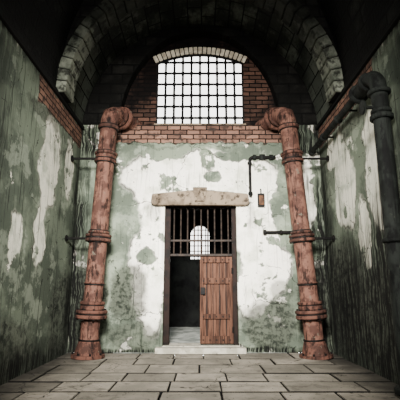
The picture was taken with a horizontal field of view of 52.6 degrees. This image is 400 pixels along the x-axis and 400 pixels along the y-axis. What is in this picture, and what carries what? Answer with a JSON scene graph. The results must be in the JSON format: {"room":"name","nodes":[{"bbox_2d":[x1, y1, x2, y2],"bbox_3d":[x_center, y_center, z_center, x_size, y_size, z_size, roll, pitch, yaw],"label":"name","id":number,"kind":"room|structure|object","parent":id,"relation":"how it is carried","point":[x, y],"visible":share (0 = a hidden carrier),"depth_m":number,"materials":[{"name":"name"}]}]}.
{"room":"prison interior","nodes":[
{"label":"prison interior","id":0,"kind":"room"},
{"bbox_2d":[0,20,81,385],"bbox_3d":[-2.320,-0.427,2.348,0.300,3.950,10.400,0,-12,0],"label":"wall","id":1,"kind":"structure","parent":0,"point":[39,180],"depth_m":5.28,"materials":[{"name":"paint"}]},
{"bbox_2d":[0,9,84,129],"bbox_3d":[-2.147,-2.394,2.578,0.045,0.070,9.998,0,-12,0],"label":"trim","id":2,"kind":"structure","parent":1,"relation":"attached to","point":[3,18],"depth_m":5.26,"materials":[{"name":"stone"}]},
{"bbox_2d":[56,0,343,102],"bbox_3d":[0.000,-3.167,6.622,4.640,3.250,0.400,0,-12,0],"label":"arch","id":3,"kind":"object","parent":1,"relation":"attached to","point":[93,19],"depth_m":6.39,"materials":[{"name":"stone"}]},
{"bbox_2d":[67,25,332,351],"bbox_3d":[0.000,-0.487,7.483,4.580,6.190,0.400,0,-12,0],"label":"wall","id":4,"kind":"structure","parent":0,"point":[151,159],"depth_m":7.23,"materials":[{"name":"paint"}]},
{"bbox_2d":[65,107,141,359],"bbox_3d":[-1.532,0.366,6.786,1.266,4.237,0.627,11,-16,-40],"label":"rusty pipe","id":5,"kind":"object","parent":4,"relation":"attached to","point":[91,311],"visible":1,"depth_m":6.43,"materials":[{"name":"metal"}]},
{"bbox_2d":[157,55,242,122],"bbox_3d":[0.000,-2.153,7.903,1.680,1.485,0.066,0,-12,0],"label":"window bars","id":6,"kind":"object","parent":4,"relation":"in","point":[174,62],"depth_m":7.89,"materials":[{"name":"black metal"}]},
{"bbox_2d":[156,55,243,122],"bbox_3d":[0.000,-2.155,7.904,1.680,1.490,0.036,0,-12,0],"label":"window frame","id":7,"kind":"structure","parent":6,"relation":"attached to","point":[158,64],"depth_m":7.96,"materials":[{"name":"black metal"}]},
{"bbox_2d":[151,187,248,205],"bbox_3d":[0.000,-0.060,7.100,1.717,0.310,0.158,0,-12,0],"label":"lintel","id":8,"kind":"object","parent":4,"relation":"attached to","point":[199,196],"depth_m":7.05,"materials":[{"name":"stone"}]},
{"bbox_2d":[153,47,246,62],"bbox_3d":[0.000,-2.870,8.016,1.860,0.346,0.029,0,-12,0],"label":"blocks","id":9,"kind":"object","parent":4,"relation":"attached to","point":[155,58],"visible":1,"depth_m":8.01,"materials":[{"name":"stone"}]},
{"bbox_2d":[154,123,245,124],"bbox_3d":[0.000,-1.410,7.698,1.740,0.045,0.140,0,-13,0],"label":"window sill","id":10,"kind":"structure","parent":4,"relation":"attached to","point":[154,123],"depth_m":7.63,"materials":[{"name":"white stone"}]},
{"bbox_2d":[163,206,237,344],"bbox_3d":[0.010,1.257,7.055,1.256,2.397,0.120,0,-12,0],"label":"door frame","id":11,"kind":"structure","parent":4,"relation":"in","point":[167,261],"depth_m":7.01,"materials":[{"name":"brown wood"}]},
{"bbox_2d":[170,208,231,255],"bbox_3d":[0.020,0.569,7.197,1.080,0.855,0.050,0,-13,0],"label":"grille","id":12,"kind":"object","parent":11,"relation":"in","point":[173,240],"depth_m":7.16,"materials":[{"name":"metal"}]},
{"bbox_2d":[200,257,232,343],"bbox_3d":[0.278,1.695,6.920,0.556,1.435,0.075,0,-13,0],"label":"door leaf","id":13,"kind":"structure","parent":4,"relation":"in","point":[226,291],"depth_m":6.90,"materials":[{"name":"brown wood"}]},
{"bbox_2d":[257,189,264,206],"bbox_3d":[1.075,-0.043,7.135,0.120,0.332,0.082,0,-12,0],"label":"switch box","id":14,"kind":"object","parent":4,"relation":"attached to","point":[260,196],"visible":1,"depth_m":7.09,"materials":[{"name":"metal"}]},
{"bbox_2d":[247,154,275,196],"bbox_3d":[1.104,-0.438,7.217,0.512,0.780,0.094,0,-12,0],"label":"conduit","id":15,"kind":"object","parent":4,"relation":"attached to","point":[261,157],"visible":1,"depth_m":7.24,"materials":[{"name":"black metal"}]},
{"bbox_2d":[263,230,312,234],"bbox_3d":[1.520,0.558,6.997,0.860,0.090,0.093,0,-12,0],"label":"conduit","id":16,"kind":"object","parent":4,"relation":"attached to","point":[265,232],"visible":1,"depth_m":6.97,"materials":[{"name":"black metal"}]},
{"bbox_2d":[255,107,334,359],"bbox_3d":[1.502,0.370,6.775,1.316,4.240,0.644,-10,-16,38],"label":"rusty pipe","id":17,"kind":"object","parent":4,"relation":"attached to","point":[310,311],"visible":1,"depth_m":6.43,"materials":[{"name":"metal"}]},
{"bbox_2d":[0,353,399,399],"bbox_3d":[0.000,1.556,1.704,4.340,0.300,10.000,0,-12,0],"label":"floor","id":18,"kind":"structure","parent":0,"point":[116,376],"depth_m":4.61,"materials":[{"name":"stone"}]},
{"bbox_2d":[155,347,246,353],"bbox_3d":[0.010,2.425,6.529,1.460,0.089,0.198,0,-13,0],"label":"step","id":19,"kind":"structure","parent":18,"relation":"on","point":[158,350],"depth_m":6.44,"materials":[{"name":"beige stone"}]},
{"bbox_2d":[162,343,238,346],"bbox_3d":[0.010,2.486,6.823,1.258,0.100,0.399,0,-13,0],"label":"threshold","id":20,"kind":"object","parent":19,"relation":"on","point":[170,344],"depth_m":6.70,"materials":[{"name":"beige stone"}]},
{"bbox_2d":[0,0,399,123],"bbox_3d":[0.000,-4.002,3.084,4.840,3.350,10.290,0,-12,0],"label":"ceiling","id":21,"kind":"structure","parent":0,"point":[44,26],"depth_m":7.04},
{"bbox_2d":[113,327,286,354],"bbox_3d":[0.000,2.929,8.569,3.000,0.190,3.200,0,-12,0],"label":"floor","id":22,"kind":"structure","parent":0,"point":[176,334],"depth_m":8.08,"materials":[{"name":"grey stone"}]},
{"bbox_2d":[170,213,231,326],"bbox_3d":[0.000,1.779,10.565,3.400,3.300,0.200,0,-12,0],"label":"wall","id":23,"kind":"structure","parent":0,"point":[184,270],"depth_m":10.48,"materials":[{"name":"black"}]},
{"bbox_2d":[190,226,209,258],"bbox_3d":[0.000,1.122,10.711,0.500,0.885,0.028,0,-12,0],"label":"window","id":24,"kind":"structure","parent":23,"relation":"in","point":[198,230],"depth_m":10.69,"materials":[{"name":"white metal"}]},
{"bbox_2d":[171,209,230,212],"bbox_3d":[0.000,-0.102,9.241,3.000,0.200,3.200,0,-12,0],"label":"ceiling","id":25,"kind":"structure","parent":0,"point":[172,210],"depth_m":10.60,"materials":[{"name":"black"}]},
{"bbox_2d":[318,20,399,384],"bbox_3d":[2.320,-0.427,2.348,0.300,3.950,10.400,0,-12,0],"label":"wall","id":26,"kind":"structure","parent":0,"point":[362,330],"depth_m":5.48,"materials":[{"name":"paint"}]},
{"bbox_2d":[308,71,399,395],"bbox_3d":[1.984,0.431,5.548,0.368,3.530,2.940,0,-12,0],"label":"pipe","id":27,"kind":"object","parent":26,"relation":"attached to","point":[372,85],"visible":1,"depth_m":4.32,"materials":[{"name":"black metal"}]},
{"bbox_2d":[315,9,399,129],"bbox_3d":[2.147,-2.394,2.578,0.045,0.070,9.998,0,-12,0],"label":"trim","id":28,"kind":"structure","parent":26,"relation":"attached to","point":[396,18],"depth_m":5.26,"materials":[{"name":"stone"}]}
]}

